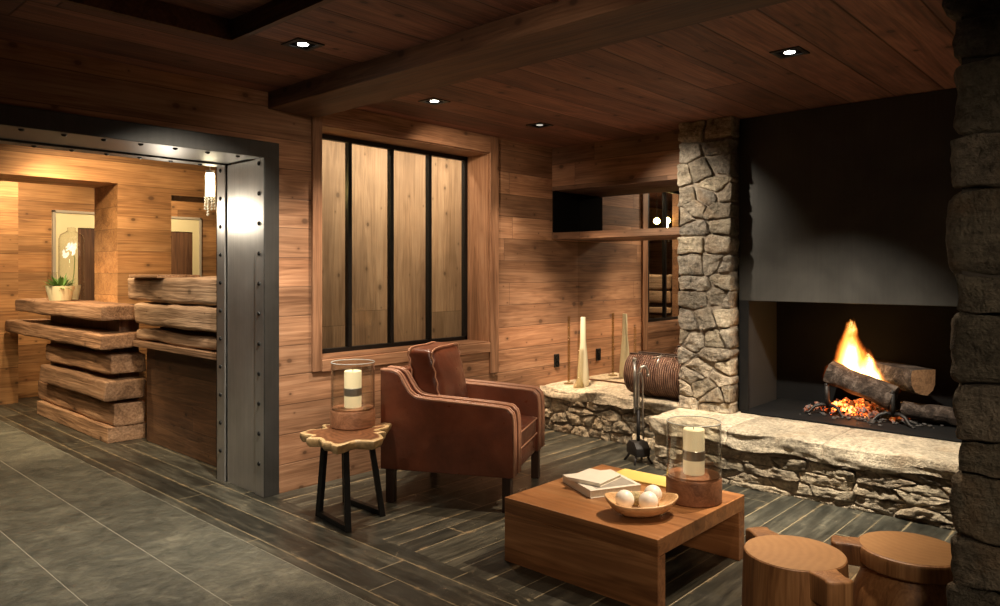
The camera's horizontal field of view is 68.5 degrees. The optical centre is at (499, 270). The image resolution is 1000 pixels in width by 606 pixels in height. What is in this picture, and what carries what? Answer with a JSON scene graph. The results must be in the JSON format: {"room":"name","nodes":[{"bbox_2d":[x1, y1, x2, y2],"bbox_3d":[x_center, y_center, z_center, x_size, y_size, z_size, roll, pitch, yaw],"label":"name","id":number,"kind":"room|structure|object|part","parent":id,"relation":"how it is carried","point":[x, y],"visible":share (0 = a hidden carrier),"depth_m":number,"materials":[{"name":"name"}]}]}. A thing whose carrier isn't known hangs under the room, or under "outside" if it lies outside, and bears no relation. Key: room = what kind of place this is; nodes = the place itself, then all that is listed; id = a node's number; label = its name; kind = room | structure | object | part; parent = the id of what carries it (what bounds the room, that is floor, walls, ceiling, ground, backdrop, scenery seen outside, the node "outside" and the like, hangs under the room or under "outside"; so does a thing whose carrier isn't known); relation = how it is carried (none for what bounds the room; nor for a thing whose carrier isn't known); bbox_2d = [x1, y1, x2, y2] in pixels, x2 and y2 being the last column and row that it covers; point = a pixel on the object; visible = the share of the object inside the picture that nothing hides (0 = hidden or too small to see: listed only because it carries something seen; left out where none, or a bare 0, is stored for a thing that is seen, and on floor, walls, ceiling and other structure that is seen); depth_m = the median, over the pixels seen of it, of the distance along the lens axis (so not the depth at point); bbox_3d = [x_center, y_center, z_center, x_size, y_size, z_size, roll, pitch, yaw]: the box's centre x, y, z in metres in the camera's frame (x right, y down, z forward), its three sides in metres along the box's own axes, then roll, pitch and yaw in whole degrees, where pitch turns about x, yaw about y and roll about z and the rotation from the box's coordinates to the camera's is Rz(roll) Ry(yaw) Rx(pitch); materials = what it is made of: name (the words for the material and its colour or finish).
{"room":"hotel lobby","nodes":[
{"label":"hotel lobby","id":0,"kind":"room"},
{"bbox_2d":[0,181,17,404],"bbox_3d":[-5.320,0.125,7.812,0.300,2.550,0.270,0,0,42],"label":"pier","id":1,"kind":"object","parent":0,"point":[8,190],"visible":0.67,"depth_m":7.74,"materials":[{"name":"brown wood"}]},
{"bbox_2d":[45,286,74,300],"bbox_3d":[-4.062,0.204,6.787,0.236,0.135,0.236,0,0,43],"label":"pot","id":2,"kind":"object","parent":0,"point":[55,293],"depth_m":6.70,"materials":[{"name":"beige ceramic"}]},
{"bbox_2d":[0,144,231,422],"bbox_3d":[-4.493,0.125,5.880,0.570,2.550,9.800,0,0,42],"label":"wall","id":3,"kind":"structure","parent":0,"point":[134,196],"depth_m":6.73,"materials":[{"name":"brown wood"}]},
{"bbox_2d":[18,182,215,398],"bbox_3d":[-6.071,0.125,7.326,0.150,2.550,9.800,0,0,42],"label":"wall","id":4,"kind":"structure","parent":0,"point":[36,202],"depth_m":8.21,"materials":[{"name":"brown wood"}]},
{"bbox_2d":[52,210,94,299],"bbox_3d":[-4.696,0.355,8.678,0.050,2.090,1.050,0,0,42],"label":"mirror","id":5,"kind":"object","parent":4,"relation":"in","point":[83,222],"depth_m":8.46,"materials":[{"name":"beige mirror"}]},
{"bbox_2d":[171,216,201,276],"bbox_3d":[-4.078,0.355,9.352,0.050,2.090,0.560,0,0,42],"label":"mirror","id":6,"kind":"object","parent":4,"relation":"in","point":[186,232],"depth_m":9.42,"materials":[{"name":"beige mirror"}]},
{"bbox_2d":[0,420,374,605],"bbox_3d":[-3.076,1.440,1.676,13.200,0.080,5.515,0,0,42],"label":"floor tiles","id":7,"kind":"structure","parent":0,"point":[73,532],"depth_m":3.69,"materials":[{"name":"tile"}]},
{"bbox_2d":[0,39,577,493],"bbox_3d":[-2.497,0.095,3.855,0.600,2.610,9.510,0,0,42],"label":"wall","id":8,"kind":"structure","parent":0,"point":[538,273],"depth_m":4.73,"materials":[{"name":"brown wood"}]},
{"bbox_2d":[0,104,278,497],"bbox_3d":[-2.381,0.300,3.981,0.624,2.200,2.272,0,0,42],"label":"portal","id":9,"kind":"object","parent":8,"relation":"attached to","point":[247,193],"visible":1,"depth_m":4.59,"materials":[{"name":"silver metal"}]},
{"bbox_2d":[311,109,498,372],"bbox_3d":[-0.722,-0.134,5.536,0.299,1.947,1.787,0,0,42],"label":"window","id":10,"kind":"structure","parent":8,"relation":"in","point":[478,154],"depth_m":5.66,"materials":[{"name":"brown wood"}]},
{"bbox_3d":[-0.826,-0.191,5.611,0.044,1.538,1.598,0,0,43],"label":"frame","id":11,"kind":"part","parent":10,"relation":"part of","materials":[{"name":"black metal"}]},
{"bbox_2d":[554,354,558,366],"bbox_3d":[0.517,0.815,6.688,0.016,0.120,0.072,0,0,42],"label":"wall socket","id":12,"kind":"object","parent":8,"relation":"attached to","point":[556,356],"visible":1,"depth_m":6.68,"materials":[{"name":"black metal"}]},
{"bbox_2d":[552,191,578,232],"bbox_3d":[0.609,-0.535,6.788,0.015,0.374,0.384,0,0,42],"label":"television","id":13,"kind":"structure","parent":8,"relation":"attached to","point":[565,206],"depth_m":6.77,"materials":[{"name":"black plastic"}]},
{"bbox_2d":[552,227,680,240],"bbox_3d":[1.133,-0.315,6.301,1.443,0.060,0.393,0,0,42],"label":"wall shelf","id":14,"kind":"object","parent":8,"relation":"attached to","point":[672,232],"visible":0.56,"depth_m":6.23,"materials":[{"name":"brown wood"}]},
{"bbox_2d":[322,140,461,348],"bbox_3d":[-0.675,0.050,6.960,0.200,2.700,3.050,0,0,42],"label":"window panels","id":15,"kind":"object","parent":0,"point":[369,164],"depth_m":6.45,"materials":[{"name":"brown wood"}]},
{"bbox_2d":[0,396,956,605],"bbox_3d":[0.234,1.440,5.288,13.200,0.080,4.285,0,0,42],"label":"floor","id":16,"kind":"structure","parent":0,"point":[457,521],"depth_m":4.08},
{"bbox_2d":[5,298,145,443],"bbox_3d":[-4.048,0.835,6.884,2.734,1.130,0.398,0,0,42],"label":"reception desk","id":17,"kind":"object","parent":16,"relation":"on","point":[92,385],"visible":0.97,"depth_m":6.20,"materials":[{"name":"brown wood"}]},
{"bbox_2d":[39,273,77,300],"bbox_3d":[-4.056,0.146,6.795,0.373,0.253,0.378,0,0,42],"label":"potted succulent","id":18,"kind":"object","parent":17,"relation":"on","point":[58,291],"visible":1,"depth_m":6.72,"materials":[{"name":"beige ceramic"}]},
{"bbox_2d":[58,227,83,278],"bbox_3d":[-4.135,-0.077,7.092,0.216,0.691,0.216,0,0,42],"label":"glass cloche","id":19,"kind":"object","parent":17,"relation":"on","point":[68,227],"visible":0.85,"depth_m":7.03,"materials":[{"name":"clear glass"}]},
{"bbox_2d":[62,243,80,298],"bbox_3d":[-4.138,-0.009,7.091,0.165,0.561,0.159,0,0,-8],"label":"potted orchid","id":20,"kind":"object","parent":17,"relation":"on","point":[72,247],"visible":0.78,"depth_m":7.08,"materials":[{"name":"beige plant"}]},
{"bbox_3d":[-4.135,0.204,7.092,0.160,0.135,0.160,0,0,43],"label":"pot","id":21,"kind":"part","parent":20,"relation":"part of","materials":[{"name":"beige ceramic"}]},
{"bbox_2d":[128,275,215,466],"bbox_3d":[-2.369,0.715,5.679,1.642,1.370,0.466,0,0,42],"label":"reception desk","id":22,"kind":"object","parent":16,"relation":"on","point":[181,353],"depth_m":5.56,"materials":[{"name":"brown wood"}]},
{"bbox_3d":[-2.343,1.005,5.592,1.470,0.790,0.080,0,0,43],"label":"panel","id":23,"kind":"part","parent":22,"relation":"part of","materials":[{"name":"brown wood"}]},
{"bbox_2d":[300,423,391,532],"bbox_3d":[-0.830,1.157,4.182,0.579,0.493,0.576,0,0,42],"label":"side table","id":24,"kind":"object","parent":16,"relation":"on","point":[327,438],"visible":0.9,"depth_m":4.09,"materials":[{"name":"brown wood"}]},
{"bbox_3d":[-1.015,1.182,4.189,0.077,0.439,0.032,0,0,31],"label":"leg","id":25,"kind":"part","parent":24,"relation":"part of","materials":[{"name":"black metal"}]},
{"bbox_3d":[-0.931,1.182,4.408,0.032,0.442,0.126,0,0,-7],"label":"leg","id":26,"kind":"part","parent":24,"relation":"part of","materials":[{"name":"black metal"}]},
{"bbox_3d":[-0.827,1.182,3.967,0.089,0.439,0.061,0,0,43],"label":"leg","id":27,"kind":"part","parent":24,"relation":"part of","materials":[{"name":"black metal"}]},
{"bbox_2d":[330,359,374,429],"bbox_3d":[-0.865,0.721,4.319,0.260,0.377,0.260,0,0,42],"label":"candle lantern","id":28,"kind":"object","parent":24,"relation":"on","point":[354,414],"visible":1,"depth_m":4.27,"materials":[{"name":"brown wood"}]},
{"bbox_2d":[344,369,361,407],"bbox_3d":[-0.865,0.692,4.319,0.100,0.214,0.100,0,0,-42],"label":"candle","id":29,"kind":"object","parent":28,"relation":"on","point":[352,378],"depth_m":4.28,"materials":[{"name":"beige wax"}]},
{"bbox_3d":[-0.703,1.182,4.191,0.098,0.440,0.032,0,0,-21],"label":"leg","id":30,"kind":"part","parent":24,"relation":"part of","materials":[{"name":"black metal"}]},
{"bbox_2d":[380,341,544,512],"bbox_3d":[-0.209,0.937,4.723,0.842,0.926,0.820,0,0,16],"label":"armchair","id":31,"kind":"object","parent":16,"relation":"on","point":[442,420],"visible":1,"depth_m":4.39,"materials":[{"name":"red leather"}]},
{"bbox_3d":[-0.660,1.295,4.465,0.052,0.210,0.052,0,0,15],"label":"leg","id":32,"kind":"part","parent":31,"relation":"part of","materials":[{"name":"brown wood"}]},
{"bbox_3d":[-0.571,0.905,4.824,0.090,0.580,0.520,0,0,16],"label":"panel","id":33,"kind":"part","parent":31,"relation":"part of","materials":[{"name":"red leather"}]},
{"bbox_2d":[409,342,468,397],"bbox_3d":[-0.378,0.729,4.771,0.282,0.494,0.511,0,0,16],"label":"cushion","id":34,"kind":"object","parent":31,"relation":"on","point":[436,368],"depth_m":4.57,"materials":[{"name":"red leather"}]},
{"bbox_3d":[-0.303,0.898,4.405,0.830,0.595,0.155,0,0,15],"label":"arm","id":35,"kind":"part","parent":31,"relation":"part of","materials":[{"name":"red leather"}]},
{"bbox_3d":[-0.126,0.898,5.045,0.830,0.595,0.155,0,0,15],"label":"arm","id":36,"kind":"part","parent":31,"relation":"part of","materials":[{"name":"red leather"}]},
{"bbox_3d":[0.043,1.295,4.270,0.052,0.210,0.052,0,0,16],"label":"leg","id":37,"kind":"part","parent":31,"relation":"part of","materials":[{"name":"brown wood"}]},
{"bbox_2d":[521,415,535,446],"bbox_3d":[-0.140,1.011,4.704,0.668,0.173,0.507,0,0,15],"label":"seat cushion","id":38,"kind":"object","parent":31,"relation":"on","point":[528,422],"depth_m":4.66,"materials":[{"name":"red leather"}]},
{"bbox_3d":[-0.193,1.140,4.719,0.755,0.110,0.520,0,0,15],"label":"seat","id":39,"kind":"part","parent":31,"relation":"part of","materials":[{"name":"red leather"}]},
{"bbox_3d":[0.241,1.295,4.983,0.052,0.210,0.052,0,0,15],"label":"leg","id":40,"kind":"part","parent":31,"relation":"part of","materials":[{"name":"brown wood"}]},
{"bbox_2d":[505,464,743,605],"bbox_3d":[0.608,1.246,3.572,0.840,0.307,0.820,0,0,42],"label":"coffee table","id":41,"kind":"object","parent":16,"relation":"on","point":[552,529],"visible":0.84,"depth_m":3.29,"materials":[{"name":"brown wood"}]},
{"bbox_3d":[0.352,1.283,3.293,0.840,0.234,0.062,0,0,43],"label":"panel","id":42,"kind":"part","parent":41,"relation":"part of","materials":[{"name":"brown wood"}]},
{"bbox_2d":[563,469,640,498],"bbox_3d":[0.511,1.073,3.718,0.285,0.039,0.300,0,0,-22],"label":"book","id":43,"kind":"object","parent":41,"relation":"on","point":[624,483],"visible":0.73,"depth_m":3.61,"materials":[{"name":"white paper"}]},
{"bbox_2d":[568,468,620,486],"bbox_3d":[0.479,1.044,3.720,0.190,0.018,0.210,0,0,38],"label":"book","id":44,"kind":"object","parent":43,"relation":"on","point":[598,478],"visible":1,"depth_m":3.69,"materials":[{"name":"white paper"}]},
{"bbox_2d":[604,491,678,517],"bbox_3d":[0.637,1.048,3.296,0.333,0.083,0.245,0,0,-5],"label":"wooden bowl","id":45,"kind":"object","parent":41,"relation":"on","point":[668,500],"visible":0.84,"depth_m":3.21,"materials":[{"name":"brown wood"}]},
{"bbox_2d":[615,490,633,506],"bbox_3d":[0.558,1.024,3.292,0.086,0.086,0.086,0,0,42],"label":"ball","id":46,"kind":"object","parent":45,"relation":"in","point":[625,498],"visible":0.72,"depth_m":3.26,"materials":[{"name":"white ceramic"}]},
{"bbox_2d":[631,491,640,505],"bbox_3d":[0.615,1.033,3.338,0.065,0.064,0.064,0,0,42],"label":"ball","id":47,"kind":"object","parent":45,"relation":"in","point":[636,494],"visible":0.61,"depth_m":3.31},
{"bbox_2d":[639,491,657,507],"bbox_3d":[0.660,1.024,3.267,0.086,0.086,0.086,0,0,42],"label":"ball","id":48,"kind":"object","parent":45,"relation":"in","point":[647,499],"visible":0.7,"depth_m":3.24,"materials":[{"name":"white"}]},
{"bbox_2d":[644,485,661,501],"bbox_3d":[0.695,1.014,3.341,0.082,0.082,0.082,0,0,42],"label":"ball","id":49,"kind":"object","parent":45,"relation":"in","point":[656,490],"visible":0.52,"depth_m":3.32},
{"bbox_2d":[617,469,665,487],"bbox_3d":[0.777,1.089,3.852,0.380,0.008,0.165,0,0,40],"label":"book","id":50,"kind":"object","parent":41,"relation":"on","point":[637,476],"visible":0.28,"depth_m":3.86,"materials":[{"name":"yellow paper"}]},
{"bbox_2d":[666,415,721,507],"bbox_3d":[0.926,0.904,3.512,0.260,0.377,0.260,0,0,-15],"label":"candle lantern","id":51,"kind":"object","parent":41,"relation":"on","point":[696,486],"visible":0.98,"depth_m":3.46,"materials":[{"name":"brown wood"}]},
{"bbox_2d":[683,427,704,475],"bbox_3d":[0.926,0.860,3.512,0.100,0.214,0.100,0,0,25],"label":"candle","id":52,"kind":"object","parent":51,"relation":"on","point":[693,437],"depth_m":3.47,"materials":[{"name":"white wax"}]},
{"bbox_3d":[0.865,1.283,3.852,0.840,0.234,0.062,0,0,43],"label":"panel","id":53,"kind":"part","parent":41,"relation":"part of","materials":[{"name":"brown wood"}]},
{"bbox_2d":[624,357,652,465],"bbox_3d":[1.018,1.018,5.393,0.162,0.773,0.184,0,0,-15],"label":"stand","id":54,"kind":"object","parent":16,"relation":"on","point":[639,447],"visible":1,"depth_m":5.38,"materials":[{"name":"metal"}]},
{"bbox_3d":[0.986,0.836,5.395,0.036,0.408,0.034,0,0,33],"label":"brush handle","id":55,"kind":"part","parent":54,"relation":"part of","materials":[{"name":"metal"}]},
{"bbox_2d":[742,527,853,605],"bbox_3d":[1.049,1.200,2.618,0.360,0.401,0.476,0,0,22],"label":"stool","id":56,"kind":"object","parent":16,"relation":"on","point":[779,570],"visible":1,"depth_m":2.51,"materials":[{"name":"brown wood"}]},
{"bbox_3d":[1.011,1.048,2.806,0.121,0.095,0.146,0,0,-11],"label":"handle","id":57,"kind":"part","parent":56,"relation":"part of","materials":[{"name":"brown wood"}]},
{"bbox_3d":[1.049,1.004,2.617,0.335,0.009,0.335,0,0,-11],"label":"seat","id":58,"kind":"part","parent":56,"relation":"part of","materials":[{"name":"brown wood"}]},
{"bbox_3d":[1.086,1.048,2.428,0.121,0.095,0.146,0,0,-11],"label":"handle","id":59,"kind":"part","parent":56,"relation":"part of","materials":[{"name":"brown wood"}]},
{"bbox_2d":[654,433,955,530],"bbox_3d":[2.426,1.264,4.105,3.484,0.303,0.243,0,0,42],"label":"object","id":60,"kind":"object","parent":16,"relation":"on","point":[874,490],"depth_m":4.40,"materials":[{"name":"stone"}]},
{"bbox_2d":[648,408,960,479],"bbox_3d":[2.537,1.093,4.241,3.494,0.137,0.646,0,0,42],"label":"hearth slab","id":61,"kind":"object","parent":60,"relation":"on","point":[860,449],"visible":0.77,"depth_m":4.51,"materials":[{"name":"stone"}]},
{"bbox_2d":[738,88,961,442],"bbox_3d":[3.105,-0.039,4.595,3.110,2.134,0.770,0,0,42],"label":"fireplace","id":62,"kind":"object","parent":61,"relation":"on","point":[842,250],"visible":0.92,"depth_m":5.03,"materials":[{"name":"metal"}]},
{"bbox_3d":[1.776,0.615,5.343,0.070,0.802,0.018,0,0,43],"label":"post","id":63,"kind":"part","parent":62,"relation":"part of","materials":[{"name":"black metal"}]},
{"bbox_3d":[1.991,0.424,5.629,0.025,1.208,0.693,0,0,39],"label":"plate","id":64,"kind":"part","parent":62,"relation":"part of","materials":[{"name":"metal"}]},
{"bbox_2d":[805,383,845,417],"bbox_3d":[2.391,0.899,5.274,0.279,0.229,0.373,0,0,42],"label":"dog","id":65,"kind":"object","parent":62,"relation":"on","point":[827,404],"visible":0.93,"depth_m":5.17},
{"bbox_3d":[2.310,0.877,5.186,0.034,0.183,0.061,0,0,43],"label":"post","id":66,"kind":"part","parent":65,"relation":"part of","materials":[{"name":"metal"}]},
{"bbox_3d":[2.877,-0.446,4.335,3.055,1.320,0.020,0,0,43],"label":"hood panel","id":67,"kind":"part","parent":62,"relation":"part of","materials":[{"name":"metal"}]},
{"bbox_3d":[3.109,1.020,4.570,3.030,0.012,0.740,0,0,43],"label":"plate","id":68,"kind":"part","parent":62,"relation":"part of","materials":[{"name":"metal"}]},
{"bbox_2d":[803,397,910,421],"bbox_3d":[2.506,0.952,5.154,0.667,0.121,0.386,0,0,42],"label":"embers","id":69,"kind":"object","parent":62,"relation":"on","point":[858,406],"visible":0.91,"depth_m":5.10},
{"bbox_3d":[2.562,0.819,5.298,0.128,0.127,0.348,0,10,-41],"label":"log","id":70,"kind":"object","parent":69,"relation":"on","visible":0},
{"bbox_2d":[860,359,934,394],"bbox_3d":[2.711,0.728,5.036,0.210,0.188,0.451,0,0,-15],"label":"log","id":71,"kind":"object","parent":70,"relation":"on","point":[914,379],"visible":0.88,"depth_m":4.90,"materials":[{"name":"brown wood"}]},
{"bbox_2d":[799,410,943,427],"bbox_3d":[2.539,1.003,5.053,0.536,0.020,0.859,0,0,-38],"label":"heap","id":72,"kind":"object","parent":62,"relation":"on","point":[857,417],"visible":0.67,"depth_m":4.96,"materials":[{"name":"orange"}]},
{"bbox_2d":[868,390,913,427],"bbox_3d":[2.681,0.899,4.954,0.279,0.229,0.373,0,0,42],"label":"dog","id":73,"kind":"object","parent":62,"relation":"on","point":[893,413],"visible":0.91,"depth_m":4.85},
{"bbox_2d":[823,361,899,410],"bbox_3d":[2.478,0.784,5.048,0.178,0.301,0.473,0,0,-45],"label":"log","id":74,"kind":"object","parent":73,"relation":"on","point":[875,390],"visible":0.98,"depth_m":4.99,"materials":[{"name":"brown wood"}]},
{"bbox_3d":[2.600,0.877,4.866,0.034,0.183,0.061,0,0,43],"label":"post","id":75,"kind":"part","parent":73,"relation":"part of","materials":[{"name":"metal"}]},
{"bbox_2d":[899,401,956,425],"bbox_3d":[2.846,0.942,4.867,0.348,0.128,0.122,0,0,40],"label":"log","id":76,"kind":"object","parent":62,"relation":"on","point":[928,412],"visible":0.89,"depth_m":4.83,"materials":[{"name":"brown wood"}]},
{"bbox_2d":[831,531,952,605],"bbox_3d":[1.487,1.200,2.659,0.400,0.401,0.460,0,0,-32],"label":"stool","id":77,"kind":"object","parent":16,"relation":"on","point":[897,568],"visible":0.7,"depth_m":2.58,"materials":[{"name":"brown wood"}]},
{"bbox_3d":[1.307,1.039,2.727,0.146,0.078,0.121,0,0,21],"label":"handle","id":78,"kind":"part","parent":77,"relation":"part of","materials":[{"name":"brown wood"}]},
{"bbox_3d":[1.487,1.004,2.659,0.335,0.009,0.335,0,0,21],"label":"seat","id":79,"kind":"part","parent":77,"relation":"part of","materials":[{"name":"brown wood"}]},
{"bbox_2d":[0,0,960,147],"bbox_3d":[0.526,-1.210,1.281,7.355,0.200,9.800,0,0,42],"label":"ceiling","id":80,"kind":"structure","parent":0,"point":[860,50],"depth_m":3.79,"materials":[{"name":"brown wood"}]},
{"bbox_2d":[57,0,334,42],"bbox_3d":[-1.023,-1.158,2.314,2.095,0.104,1.490,0,0,42],"label":"trim","id":81,"kind":"structure","parent":80,"relation":"attached to","point":[273,13],"depth_m":3.30,"materials":[{"name":"brown wood"}]},
{"bbox_2d":[281,37,324,51],"bbox_3d":[-0.964,-1.107,3.596,0.150,0.006,0.150,0,0,42],"label":"recessed light","id":82,"kind":"object","parent":80,"relation":"in","point":[297,43],"visible":1,"depth_m":3.60,"materials":[{"name":"black metal"}]},
{"bbox_2d":[418,97,449,104],"bbox_3d":[-0.429,-1.107,4.801,0.150,0.006,0.150,0,0,42],"label":"recessed light","id":83,"kind":"object","parent":80,"relation":"in","point":[432,101],"visible":1,"depth_m":4.80,"materials":[{"name":"black metal"}]},
{"bbox_2d":[268,0,790,116],"bbox_3d":[1.389,-1.083,2.215,7.345,0.154,0.362,0,0,42],"label":"ceiling beam","id":84,"kind":"structure","parent":80,"relation":"attached to","point":[562,28],"depth_m":3.37,"materials":[{"name":"brown wood"}]},
{"bbox_2d":[526,122,552,127],"bbox_3d":[0.301,-1.107,5.583,0.150,0.006,0.150,0,0,42],"label":"recessed light","id":85,"kind":"object","parent":80,"relation":"in","point":[540,124],"visible":1,"depth_m":5.58,"materials":[{"name":"black metal"}]},
{"bbox_2d":[769,46,809,58],"bbox_3d":[1.469,-1.107,3.727,0.150,0.006,0.150,0,0,42],"label":"recessed light","id":86,"kind":"object","parent":80,"relation":"in","point":[797,50],"visible":1,"depth_m":3.73,"materials":[{"name":"black metal"}]},
{"bbox_2d":[589,378,624,384],"bbox_3d":[1.464,0.095,6.479,1.695,2.610,0.288,0,0,42],"label":"wall niche","id":87,"kind":"object","parent":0,"point":[589,378],"visible":0.07,"depth_m":6.72,"materials":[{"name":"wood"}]},
{"bbox_2d":[578,185,680,381],"bbox_3d":[1.307,0.138,6.418,1.545,1.725,0.010,0,0,42],"label":"mirror","id":88,"kind":"object","parent":87,"relation":"attached to","point":[628,289],"visible":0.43,"depth_m":6.57,"materials":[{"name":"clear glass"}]},
{"bbox_2d":[552,130,680,193],"bbox_3d":[1.137,-0.927,6.306,1.445,0.405,0.395,0,0,42],"label":"wall niche header","id":89,"kind":"structure","parent":0,"point":[650,160],"depth_m":6.20,"materials":[{"name":"brown wood"}]},
{"bbox_2d":[681,120,740,413],"bbox_3d":[1.724,0.095,5.642,0.390,2.510,0.631,0,0,42],"label":"wall","id":90,"kind":"structure","parent":0,"point":[693,184],"depth_m":5.40,"materials":[{"name":"grey stone"}]},
{"bbox_2d":[545,398,653,440],"bbox_3d":[1.120,1.226,6.229,1.525,0.348,0.521,0,0,42],"label":"trim","id":91,"kind":"structure","parent":90,"relation":"attached to","point":[611,407],"depth_m":6.18,"materials":[{"name":"grey stone"}]},
{"bbox_2d":[544,395,659,449],"bbox_3d":[0.987,1.243,6.076,1.534,0.344,0.247,0,0,42],"label":"stone base","id":92,"kind":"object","parent":90,"relation":"attached to","point":[605,422],"depth_m":6.13,"materials":[{"name":"stone"}]},
{"bbox_2d":[539,379,678,413],"bbox_3d":[1.097,1.060,6.189,1.547,0.122,0.612,0,0,42],"label":"bench slab","id":93,"kind":"object","parent":92,"relation":"on","point":[597,392],"visible":0.64,"depth_m":6.13,"materials":[{"name":"stone"}]},
{"bbox_2d":[577,317,588,385],"bbox_3d":[0.733,0.708,6.483,0.110,0.603,0.110,0,0,42],"label":"sculpture","id":94,"kind":"object","parent":93,"relation":"on","point":[583,371],"visible":1,"depth_m":6.45,"materials":[{"name":"beige wood"}]},
{"bbox_2d":[623,351,680,399],"bbox_3d":[1.322,0.836,5.876,0.580,0.350,0.348,0,0,42],"label":"basket","id":95,"kind":"object","parent":93,"relation":"on","point":[664,368],"visible":0.64,"depth_m":5.78,"materials":[{"name":"brown wicker"}]},
{"bbox_2d":[677,116,739,413],"bbox_3d":[1.527,-0.039,5.430,0.436,2.167,0.171,0,0,42],"label":"stone pillar","id":96,"kind":"structure","parent":90,"relation":"attached to","point":[696,171],"depth_m":5.36,"materials":[{"name":"grey stone"}]},
{"bbox_2d":[664,438,951,523],"bbox_3d":[2.833,1.239,4.512,3.420,0.322,1.279,0,0,42],"label":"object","id":97,"kind":"structure","parent":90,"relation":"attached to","point":[907,505],"depth_m":4.54,"materials":[{"name":"grey stone"}]},
{"bbox_2d":[942,0,999,605],"bbox_3d":[1.791,0.077,2.045,0.914,2.712,0.478,0,0,42],"label":"stone pillar","id":98,"kind":"structure","parent":0,"point":[972,239],"depth_m":2.13,"materials":[{"name":"grey stone"}]},
{"bbox_2d":[962,8,999,537],"bbox_3d":[1.798,0.120,2.045,0.812,2.560,0.395,0,0,42],"label":"wall","id":99,"kind":"structure","parent":0,"point":[997,10],"depth_m":2.15,"materials":[{"name":"black stone"}]},
{"bbox_3d":[-4.557,-1.230,5.939,5.255,0.140,9.800,0,0,43],"label":"ceiling","id":100,"kind":"structure","parent":0,"visible":0},
{"bbox_2d":[204,166,215,215],"bbox_3d":[-2.049,-0.775,5.194,0.080,0.770,0.080,0,0,-25],"label":"crystal pendant","id":101,"kind":"object","parent":100,"relation":"hanging from","point":[209,176],"visible":0.98,"depth_m":5.17,"materials":[{"name":"glass"}]},
{"bbox_3d":[-2.049,-0.925,5.194,0.060,0.470,0.060,0,0,43],"label":"rod","id":102,"kind":"part","parent":101,"relation":"part of","materials":[{"name":"metal"}]},
{"bbox_3d":[-2.049,-0.613,5.194,0.060,0.165,0.060,0,0,43],"label":"lamp shade","id":103,"kind":"part","parent":101,"relation":"part of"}
]}

